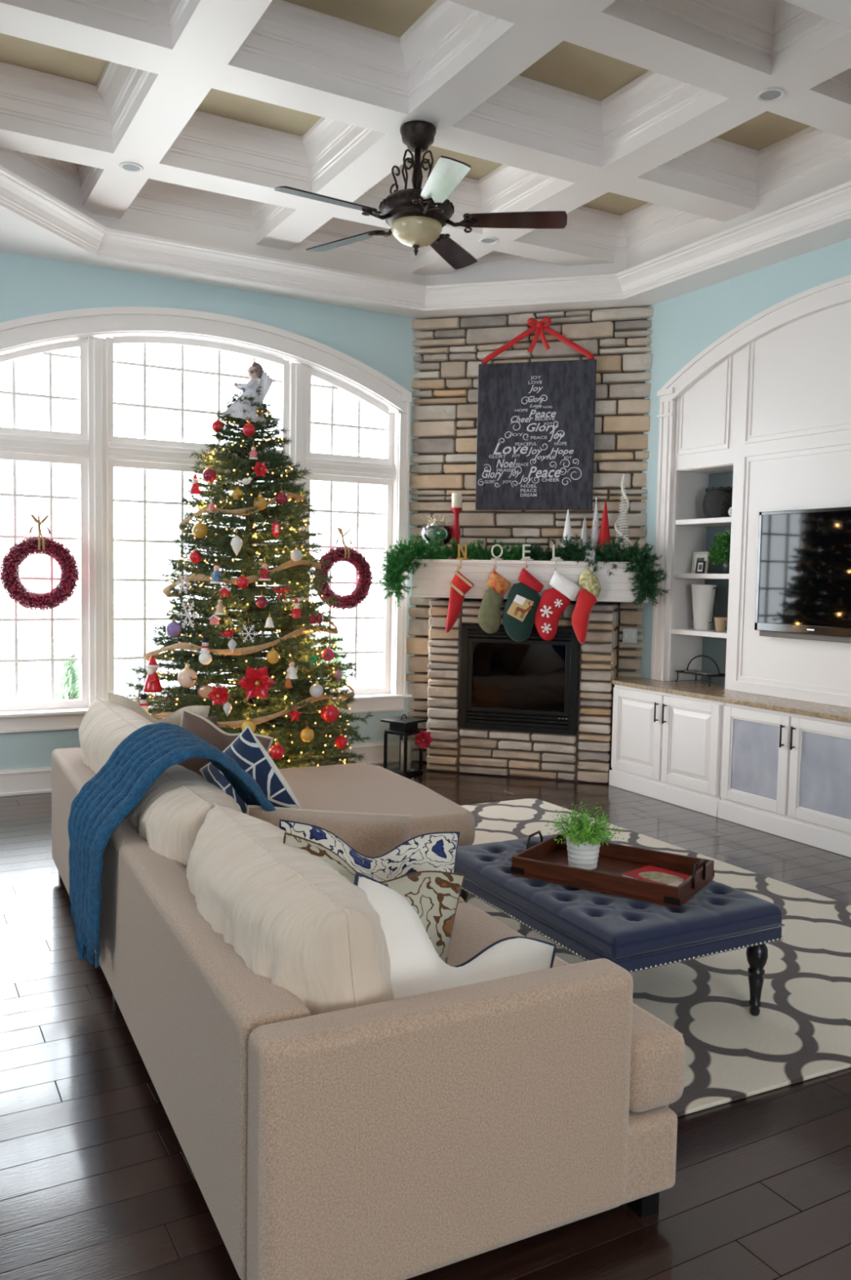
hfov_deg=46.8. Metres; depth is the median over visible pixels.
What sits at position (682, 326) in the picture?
wall
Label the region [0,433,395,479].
trim
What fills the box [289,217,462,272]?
trim
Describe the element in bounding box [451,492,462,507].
pillar candle
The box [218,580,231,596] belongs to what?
house ornament
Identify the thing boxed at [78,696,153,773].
cushion
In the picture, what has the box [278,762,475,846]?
cushion
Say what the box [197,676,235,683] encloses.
string lights
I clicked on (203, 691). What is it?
ornament
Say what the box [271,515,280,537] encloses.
lantern ornament
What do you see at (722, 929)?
cushion
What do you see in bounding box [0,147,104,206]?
trim
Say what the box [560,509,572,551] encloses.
cone tree
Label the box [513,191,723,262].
trim
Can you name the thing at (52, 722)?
trim
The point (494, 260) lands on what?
trim
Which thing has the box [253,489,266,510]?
ball ornament
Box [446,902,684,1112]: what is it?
seat cushion
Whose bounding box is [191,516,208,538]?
ball ornament
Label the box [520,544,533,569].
holder
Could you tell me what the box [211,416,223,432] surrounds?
ball ornament
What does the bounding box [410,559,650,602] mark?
mantel shelf
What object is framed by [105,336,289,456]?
window
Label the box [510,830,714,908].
serving tray
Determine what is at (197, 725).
throw pillow
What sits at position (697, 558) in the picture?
photograph
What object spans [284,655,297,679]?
ornament
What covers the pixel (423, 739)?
pick
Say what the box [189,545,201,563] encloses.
ball ornament
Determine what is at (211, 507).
bell ornament
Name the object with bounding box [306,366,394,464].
window
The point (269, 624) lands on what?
bell ornament
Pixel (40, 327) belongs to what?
trim
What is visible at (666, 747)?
base cabinet
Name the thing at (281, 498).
ball ornament
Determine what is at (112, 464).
window
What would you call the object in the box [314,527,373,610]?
wreath
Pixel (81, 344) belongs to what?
window
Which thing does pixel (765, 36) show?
trim
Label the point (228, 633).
bird ornament
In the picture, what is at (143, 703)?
ornament
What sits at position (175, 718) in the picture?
throw pillow
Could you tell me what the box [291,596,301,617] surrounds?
ornament
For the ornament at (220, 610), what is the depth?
5.50 m
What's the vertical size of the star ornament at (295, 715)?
0.118 m
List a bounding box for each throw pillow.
[107,692,209,726]
[177,708,273,777]
[199,725,302,813]
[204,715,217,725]
[279,819,459,881]
[283,831,464,963]
[353,871,555,999]
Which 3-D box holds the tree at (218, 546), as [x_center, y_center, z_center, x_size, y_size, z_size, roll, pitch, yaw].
[-1.111,-0.267,6.006,1.596,2.601,1.571,2,4,11]
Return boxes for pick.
[413,729,433,749]
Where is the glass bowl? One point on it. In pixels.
(424, 530)
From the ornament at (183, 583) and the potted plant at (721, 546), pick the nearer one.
the ornament at (183, 583)
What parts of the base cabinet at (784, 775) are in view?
panel, door, handle, handle, door, panel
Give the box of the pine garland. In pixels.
[374,532,669,607]
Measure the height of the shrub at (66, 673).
0.912 m
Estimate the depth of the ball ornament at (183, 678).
5.43 m
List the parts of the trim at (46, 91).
coffer panel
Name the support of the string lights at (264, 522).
attached to the tree at (218, 546)
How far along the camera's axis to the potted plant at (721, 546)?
6.51 m
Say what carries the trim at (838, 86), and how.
attached to the crown molding at (20, 235)
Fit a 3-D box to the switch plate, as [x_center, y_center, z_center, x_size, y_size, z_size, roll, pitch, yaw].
[1.478,-0.029,7.117,0.104,0.105,0.013,2,4,16]
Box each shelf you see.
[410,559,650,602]
[671,628,726,638]
[672,573,728,578]
[675,516,731,526]
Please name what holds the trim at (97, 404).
attached to the wall at (30, 286)
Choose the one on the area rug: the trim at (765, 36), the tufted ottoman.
the tufted ottoman
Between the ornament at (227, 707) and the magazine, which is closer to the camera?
the magazine
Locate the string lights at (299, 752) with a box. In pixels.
[284,751,312,761]
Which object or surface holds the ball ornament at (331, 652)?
hanging from the tree at (218, 546)
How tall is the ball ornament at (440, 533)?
0.089 m
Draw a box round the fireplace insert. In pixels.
[458,624,579,734]
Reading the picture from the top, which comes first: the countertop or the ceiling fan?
the ceiling fan
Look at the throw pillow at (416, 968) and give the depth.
2.26 m
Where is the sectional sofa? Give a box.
[51,747,684,1279]
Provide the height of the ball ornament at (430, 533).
0.098 m
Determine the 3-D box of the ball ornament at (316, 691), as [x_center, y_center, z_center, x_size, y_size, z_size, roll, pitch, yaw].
[-0.622,0.270,5.614,0.080,0.119,0.080,5,5,43]
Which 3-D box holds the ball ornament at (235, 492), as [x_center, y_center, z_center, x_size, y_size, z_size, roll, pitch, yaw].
[-1.071,-0.851,5.616,0.066,0.103,0.066,1,4,-1]
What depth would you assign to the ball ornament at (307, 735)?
5.51 m
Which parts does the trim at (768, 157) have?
coffer panel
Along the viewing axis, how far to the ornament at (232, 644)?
5.45 m
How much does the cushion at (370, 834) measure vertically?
0.357 m
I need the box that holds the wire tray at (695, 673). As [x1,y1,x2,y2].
[675,655,724,686]
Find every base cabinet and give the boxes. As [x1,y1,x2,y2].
[608,684,724,817]
[717,702,850,857]
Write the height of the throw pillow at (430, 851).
0.498 m
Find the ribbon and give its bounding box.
[142,483,354,728]
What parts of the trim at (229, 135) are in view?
coffer panel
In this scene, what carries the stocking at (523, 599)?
hanging from the holder at (524, 558)
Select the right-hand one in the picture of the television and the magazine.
the television
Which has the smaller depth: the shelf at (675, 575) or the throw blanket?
the throw blanket
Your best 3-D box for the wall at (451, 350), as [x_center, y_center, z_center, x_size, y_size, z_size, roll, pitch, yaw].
[0.698,-0.711,7.259,1.900,3.390,0.521,2,4,16]
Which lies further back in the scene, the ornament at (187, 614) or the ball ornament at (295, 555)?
the ball ornament at (295, 555)
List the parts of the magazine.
panel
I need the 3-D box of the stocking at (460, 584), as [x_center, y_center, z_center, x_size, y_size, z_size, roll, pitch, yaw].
[0.244,-0.293,7.016,0.202,0.494,0.073,2,4,16]
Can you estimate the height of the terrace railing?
0.950 m
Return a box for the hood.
[384,723,422,736]
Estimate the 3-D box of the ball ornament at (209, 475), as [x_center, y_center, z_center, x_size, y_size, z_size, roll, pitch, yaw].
[-1.247,-0.969,5.678,0.080,0.119,0.080,3,4,30]
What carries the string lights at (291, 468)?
attached to the tree at (218, 546)
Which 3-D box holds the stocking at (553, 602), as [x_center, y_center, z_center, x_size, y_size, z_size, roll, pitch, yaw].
[0.914,-0.252,6.827,0.316,0.526,0.071,2,4,16]
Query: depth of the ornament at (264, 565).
5.57 m
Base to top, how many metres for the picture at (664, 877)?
0.001 m
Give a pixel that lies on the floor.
(98, 1182)
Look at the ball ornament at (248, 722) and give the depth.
5.37 m
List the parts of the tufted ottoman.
leg, leg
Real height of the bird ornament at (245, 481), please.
0.044 m
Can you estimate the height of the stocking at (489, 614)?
0.488 m
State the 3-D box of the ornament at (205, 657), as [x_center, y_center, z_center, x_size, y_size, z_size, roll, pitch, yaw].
[-1.222,0.063,5.464,0.071,0.150,0.070,2,4,12]
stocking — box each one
[445,564,473,632]
[477,565,511,633]
[502,564,543,642]
[533,565,580,640]
[571,563,600,644]
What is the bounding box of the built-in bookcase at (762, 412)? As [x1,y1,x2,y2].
[650,275,850,707]
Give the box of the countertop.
[612,675,850,722]
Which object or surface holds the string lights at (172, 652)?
attached to the tree at (218, 546)
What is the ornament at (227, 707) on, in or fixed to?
hanging from the tree at (218, 546)
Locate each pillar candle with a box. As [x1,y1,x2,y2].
[400,738,410,770]
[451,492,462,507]
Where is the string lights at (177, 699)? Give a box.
[146,692,179,705]
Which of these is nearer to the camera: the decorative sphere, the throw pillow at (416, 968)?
the throw pillow at (416, 968)
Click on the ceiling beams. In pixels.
(197, 63)
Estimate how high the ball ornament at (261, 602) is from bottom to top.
0.106 m
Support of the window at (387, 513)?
in the wall at (30, 286)
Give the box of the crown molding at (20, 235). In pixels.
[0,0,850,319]
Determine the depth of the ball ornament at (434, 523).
7.22 m
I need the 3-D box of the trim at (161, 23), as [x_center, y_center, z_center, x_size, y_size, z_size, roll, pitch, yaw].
[-1.268,-2.604,3.525,0.959,0.284,0.904,-1,4,-29]
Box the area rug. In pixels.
[460,797,850,1116]
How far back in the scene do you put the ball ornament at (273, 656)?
5.47 m
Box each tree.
[121,381,373,768]
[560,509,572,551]
[578,517,587,559]
[587,497,599,548]
[596,500,610,560]
[613,473,631,554]
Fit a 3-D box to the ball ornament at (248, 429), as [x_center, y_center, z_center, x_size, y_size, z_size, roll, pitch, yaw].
[-1.031,-1.248,5.749,0.076,0.114,0.076,0,4,-11]
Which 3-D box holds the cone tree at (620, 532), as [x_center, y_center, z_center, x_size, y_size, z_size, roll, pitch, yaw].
[1.398,-0.859,6.924,0.135,0.620,0.148,2,4,16]
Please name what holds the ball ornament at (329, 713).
hanging from the tree at (218, 546)
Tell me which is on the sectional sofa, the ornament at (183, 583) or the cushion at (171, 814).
the cushion at (171, 814)
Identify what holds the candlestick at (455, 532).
on the mantel shelf at (433, 580)
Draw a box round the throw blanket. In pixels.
[67,722,275,967]
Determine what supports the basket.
on the built-in bookcase at (762, 412)
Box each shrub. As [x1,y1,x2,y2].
[45,646,79,700]
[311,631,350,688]
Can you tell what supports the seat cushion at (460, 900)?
on the sectional sofa
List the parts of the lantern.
post, post, post, post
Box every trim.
[0,0,199,48]
[0,0,850,311]
[0,32,157,153]
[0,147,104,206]
[0,306,411,694]
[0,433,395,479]
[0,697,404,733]
[86,336,306,706]
[120,178,295,244]
[159,88,385,193]
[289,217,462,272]
[352,145,573,233]
[448,250,564,274]
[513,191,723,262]
[601,0,850,75]
[637,111,850,209]
[809,67,850,104]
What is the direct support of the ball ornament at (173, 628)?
hanging from the tree at (218, 546)
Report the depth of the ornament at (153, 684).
5.59 m
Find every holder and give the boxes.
[456,543,469,568]
[490,544,503,569]
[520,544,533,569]
[551,544,563,570]
[583,547,595,569]
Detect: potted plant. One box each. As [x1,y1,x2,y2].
[545,801,623,870]
[706,528,730,573]
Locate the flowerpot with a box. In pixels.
[713,617,727,631]
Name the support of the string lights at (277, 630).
attached to the tree at (218, 546)
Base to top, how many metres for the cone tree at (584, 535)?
0.313 m
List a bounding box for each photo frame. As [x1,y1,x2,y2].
[690,551,709,573]
[694,560,705,573]
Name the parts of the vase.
handle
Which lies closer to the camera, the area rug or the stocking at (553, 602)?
the area rug
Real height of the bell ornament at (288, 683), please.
0.090 m
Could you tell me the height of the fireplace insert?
0.755 m
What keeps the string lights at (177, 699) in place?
attached to the tree at (218, 546)
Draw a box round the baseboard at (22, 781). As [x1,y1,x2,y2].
[0,740,411,796]
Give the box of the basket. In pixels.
[702,486,732,518]
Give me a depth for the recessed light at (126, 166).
5.38 m
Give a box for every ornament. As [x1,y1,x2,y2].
[137,693,150,715]
[142,655,162,692]
[165,614,182,636]
[175,567,191,594]
[176,595,199,627]
[177,661,197,688]
[189,472,200,494]
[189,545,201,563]
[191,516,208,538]
[197,680,213,698]
[198,637,212,664]
[202,462,216,482]
[207,685,230,705]
[208,497,215,511]
[208,608,220,624]
[209,559,223,583]
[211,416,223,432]
[214,594,226,614]
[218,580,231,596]
[218,628,235,637]
[222,698,231,716]
[227,634,236,653]
[230,529,243,555]
[231,482,243,500]
[235,568,248,588]
[237,476,252,484]
[237,666,275,699]
[238,617,258,642]
[240,712,255,732]
[242,422,255,436]
[248,441,257,459]
[252,462,268,476]
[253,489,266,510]
[255,590,267,608]
[258,560,271,580]
[264,611,275,627]
[266,643,279,663]
[269,737,284,759]
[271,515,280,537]
[272,586,289,599]
[275,485,287,504]
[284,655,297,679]
[284,672,292,688]
[288,701,302,722]
[289,542,302,561]
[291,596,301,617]
[300,721,314,742]
[308,646,319,666]
[309,608,322,624]
[309,677,323,697]
[320,697,338,722]
[321,642,333,661]
[333,664,342,683]
[334,728,347,748]
[426,528,435,539]
[430,520,439,531]
[435,527,445,539]
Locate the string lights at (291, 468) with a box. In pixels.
[267,466,293,476]
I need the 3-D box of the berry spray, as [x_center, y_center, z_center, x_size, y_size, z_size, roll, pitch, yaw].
[0.092,-0.868,7.279,0.193,0.116,0.135,2,4,16]
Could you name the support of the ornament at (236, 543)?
hanging from the tree at (218, 546)
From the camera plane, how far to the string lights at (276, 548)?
5.67 m
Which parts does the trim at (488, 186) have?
coffer panel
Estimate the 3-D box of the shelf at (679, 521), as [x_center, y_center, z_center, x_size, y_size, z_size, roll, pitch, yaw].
[1.978,-0.796,6.635,0.316,0.034,0.533,-1,4,-29]
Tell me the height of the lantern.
0.440 m
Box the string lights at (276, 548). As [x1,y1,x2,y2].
[197,548,284,563]
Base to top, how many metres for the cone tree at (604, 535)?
0.433 m
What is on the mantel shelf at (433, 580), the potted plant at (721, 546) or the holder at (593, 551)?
the holder at (593, 551)
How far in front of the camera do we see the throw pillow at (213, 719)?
4.41 m
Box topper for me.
[222,361,273,431]
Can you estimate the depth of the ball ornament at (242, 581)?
5.52 m
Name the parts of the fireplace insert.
door frame, glass pane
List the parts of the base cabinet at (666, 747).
raised panel, door, handle, handle, door, raised panel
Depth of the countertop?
6.03 m
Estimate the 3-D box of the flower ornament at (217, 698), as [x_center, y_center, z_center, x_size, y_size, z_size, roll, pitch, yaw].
[-1.134,0.306,5.390,0.130,0.113,0.042,1,4,3]
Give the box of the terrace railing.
[0,633,381,702]
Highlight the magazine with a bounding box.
[622,865,689,886]
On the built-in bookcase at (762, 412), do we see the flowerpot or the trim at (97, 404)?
the flowerpot
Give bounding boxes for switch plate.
[622,628,636,643]
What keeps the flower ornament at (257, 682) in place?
attached to the tree at (218, 546)
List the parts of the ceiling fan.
blade, blade, blade arm, blade arm, lamp shade, blade arm, blade arm, blade, blade, blade arm, blade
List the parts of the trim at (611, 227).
coffer panel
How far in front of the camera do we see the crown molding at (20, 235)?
6.23 m
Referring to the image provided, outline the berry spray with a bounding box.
[426,515,452,528]
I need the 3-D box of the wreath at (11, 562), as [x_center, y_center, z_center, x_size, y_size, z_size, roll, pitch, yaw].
[-2.454,-0.491,6.256,0.476,0.614,0.173,-1,4,-29]
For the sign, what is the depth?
7.16 m
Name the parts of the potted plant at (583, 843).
pot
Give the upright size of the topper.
0.400 m
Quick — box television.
[754,506,850,643]
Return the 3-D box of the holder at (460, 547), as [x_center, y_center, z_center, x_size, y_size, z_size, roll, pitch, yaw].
[0.261,-0.598,7.037,0.080,0.181,0.115,2,4,16]
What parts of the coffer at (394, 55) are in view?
coffer panel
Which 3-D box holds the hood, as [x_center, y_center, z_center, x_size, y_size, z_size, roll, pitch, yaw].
[-0.158,0.636,7.148,0.200,0.085,0.200,4,5,37]
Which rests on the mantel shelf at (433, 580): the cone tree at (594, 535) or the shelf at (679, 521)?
the cone tree at (594, 535)
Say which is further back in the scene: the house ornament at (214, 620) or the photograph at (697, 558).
the photograph at (697, 558)
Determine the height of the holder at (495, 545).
0.181 m
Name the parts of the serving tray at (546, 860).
handle, handle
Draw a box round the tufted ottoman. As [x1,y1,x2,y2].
[453,833,784,1016]
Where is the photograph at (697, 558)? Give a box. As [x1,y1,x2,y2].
[696,557,703,560]
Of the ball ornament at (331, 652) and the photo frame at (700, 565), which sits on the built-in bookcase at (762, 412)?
the photo frame at (700, 565)
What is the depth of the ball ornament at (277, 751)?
5.41 m
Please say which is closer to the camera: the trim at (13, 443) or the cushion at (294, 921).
the cushion at (294, 921)
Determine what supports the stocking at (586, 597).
hanging from the holder at (593, 551)
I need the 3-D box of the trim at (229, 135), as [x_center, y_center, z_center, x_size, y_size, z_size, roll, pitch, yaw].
[-0.818,-2.701,5.115,0.889,0.284,0.964,-1,4,-29]
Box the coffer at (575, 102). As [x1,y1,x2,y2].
[451,40,728,167]
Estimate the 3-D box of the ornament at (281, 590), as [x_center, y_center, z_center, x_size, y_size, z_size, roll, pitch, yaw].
[-0.820,-0.270,5.602,0.106,0.076,0.020,-1,4,-33]
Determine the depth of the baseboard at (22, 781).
6.35 m
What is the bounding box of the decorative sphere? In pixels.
[728,506,731,516]
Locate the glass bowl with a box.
[420,525,452,548]
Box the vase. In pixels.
[690,584,716,630]
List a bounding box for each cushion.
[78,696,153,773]
[126,764,242,868]
[186,803,393,1015]
[245,804,411,857]
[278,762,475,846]
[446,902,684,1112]
[454,861,782,959]
[457,896,465,903]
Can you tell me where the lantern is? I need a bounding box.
[380,714,426,777]
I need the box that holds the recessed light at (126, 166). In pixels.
[119,162,143,173]
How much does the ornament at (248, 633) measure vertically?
0.139 m
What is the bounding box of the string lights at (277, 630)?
[271,624,315,631]
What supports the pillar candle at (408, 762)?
on the lantern
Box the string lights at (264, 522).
[233,521,271,531]
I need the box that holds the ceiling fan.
[274,120,567,269]
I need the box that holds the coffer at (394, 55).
[227,0,514,114]
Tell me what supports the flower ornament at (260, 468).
attached to the tree at (218, 546)
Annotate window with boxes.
[0,337,87,439]
[0,451,88,711]
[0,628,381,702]
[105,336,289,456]
[107,459,287,702]
[304,473,392,693]
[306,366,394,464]
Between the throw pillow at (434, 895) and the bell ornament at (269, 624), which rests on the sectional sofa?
the throw pillow at (434, 895)
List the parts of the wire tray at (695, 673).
handle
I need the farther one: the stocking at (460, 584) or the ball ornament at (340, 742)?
the stocking at (460, 584)
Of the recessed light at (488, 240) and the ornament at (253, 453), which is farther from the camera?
the recessed light at (488, 240)
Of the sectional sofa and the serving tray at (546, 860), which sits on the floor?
the sectional sofa
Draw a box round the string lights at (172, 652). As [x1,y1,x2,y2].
[164,651,185,659]
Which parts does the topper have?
arm, arm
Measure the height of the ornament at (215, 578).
0.137 m
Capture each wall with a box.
[0,251,420,769]
[405,306,653,783]
[635,238,850,683]
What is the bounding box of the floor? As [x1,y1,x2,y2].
[0,760,850,1279]
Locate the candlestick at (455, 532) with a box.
[448,507,462,559]
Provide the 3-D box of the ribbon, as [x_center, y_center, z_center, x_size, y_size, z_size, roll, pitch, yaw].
[-1.083,-0.224,6.005,1.168,1.510,1.200,4,5,39]
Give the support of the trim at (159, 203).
attached to the crown molding at (20, 235)
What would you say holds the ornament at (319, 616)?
hanging from the tree at (218, 546)
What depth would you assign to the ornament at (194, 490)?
5.73 m
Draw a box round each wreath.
[0,514,79,610]
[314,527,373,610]
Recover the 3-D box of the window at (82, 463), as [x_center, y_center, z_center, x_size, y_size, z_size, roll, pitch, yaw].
[-2.558,-0.370,6.347,0.723,1.640,0.070,-1,4,-29]
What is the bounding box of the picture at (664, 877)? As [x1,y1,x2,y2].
[638,871,684,884]
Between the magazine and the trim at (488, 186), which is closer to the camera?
the magazine
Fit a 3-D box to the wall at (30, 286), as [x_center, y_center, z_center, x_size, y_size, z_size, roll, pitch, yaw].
[-2.327,-0.714,6.449,8.600,3.390,0.200,-1,4,-29]
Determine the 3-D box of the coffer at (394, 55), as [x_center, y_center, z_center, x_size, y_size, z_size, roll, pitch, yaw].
[-0.249,-2.623,4.090,0.889,0.284,0.904,-1,4,-29]
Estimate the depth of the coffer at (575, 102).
4.96 m
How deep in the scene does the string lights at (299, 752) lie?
5.68 m
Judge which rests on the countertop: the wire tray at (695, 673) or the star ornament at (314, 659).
the wire tray at (695, 673)
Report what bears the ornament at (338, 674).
hanging from the tree at (218, 546)
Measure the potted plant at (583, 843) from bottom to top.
0.231 m
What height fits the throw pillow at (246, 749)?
0.569 m
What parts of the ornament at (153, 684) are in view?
hat trim, arm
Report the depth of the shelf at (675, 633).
6.67 m
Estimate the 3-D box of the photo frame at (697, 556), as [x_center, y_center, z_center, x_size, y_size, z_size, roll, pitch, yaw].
[1.892,-0.532,6.774,0.031,0.151,0.165,0,4,-22]
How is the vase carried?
on the built-in bookcase at (762, 412)
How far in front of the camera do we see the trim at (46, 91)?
4.96 m
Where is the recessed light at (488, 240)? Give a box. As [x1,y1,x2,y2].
[479,236,497,244]
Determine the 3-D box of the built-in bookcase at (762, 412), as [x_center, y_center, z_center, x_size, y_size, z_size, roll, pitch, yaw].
[2.493,-0.901,5.661,0.385,2.555,3.012,-1,4,-29]
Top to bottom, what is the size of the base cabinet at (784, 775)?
0.714 m
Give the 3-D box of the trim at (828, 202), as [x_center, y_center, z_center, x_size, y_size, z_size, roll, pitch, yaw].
[-0.042,-2.548,4.884,4.420,0.561,4.100,-1,4,-29]
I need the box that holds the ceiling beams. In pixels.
[0,0,850,275]
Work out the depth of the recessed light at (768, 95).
4.45 m
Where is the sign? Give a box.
[475,316,596,510]
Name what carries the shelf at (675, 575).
attached to the built-in bookcase at (762, 412)
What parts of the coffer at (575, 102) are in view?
coffer panel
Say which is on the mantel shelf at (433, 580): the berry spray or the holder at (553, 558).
the holder at (553, 558)
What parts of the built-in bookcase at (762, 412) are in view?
panel moulding, arch casing, panel moulding, panel moulding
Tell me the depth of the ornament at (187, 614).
5.55 m
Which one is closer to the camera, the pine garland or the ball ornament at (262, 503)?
the ball ornament at (262, 503)
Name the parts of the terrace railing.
rail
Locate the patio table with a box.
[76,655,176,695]
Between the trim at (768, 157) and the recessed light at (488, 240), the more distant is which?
the recessed light at (488, 240)
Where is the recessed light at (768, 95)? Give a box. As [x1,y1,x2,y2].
[755,87,785,102]
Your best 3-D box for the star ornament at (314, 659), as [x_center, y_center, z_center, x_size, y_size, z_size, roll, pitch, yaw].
[-0.640,0.091,5.646,0.086,0.118,0.032,-1,4,-28]

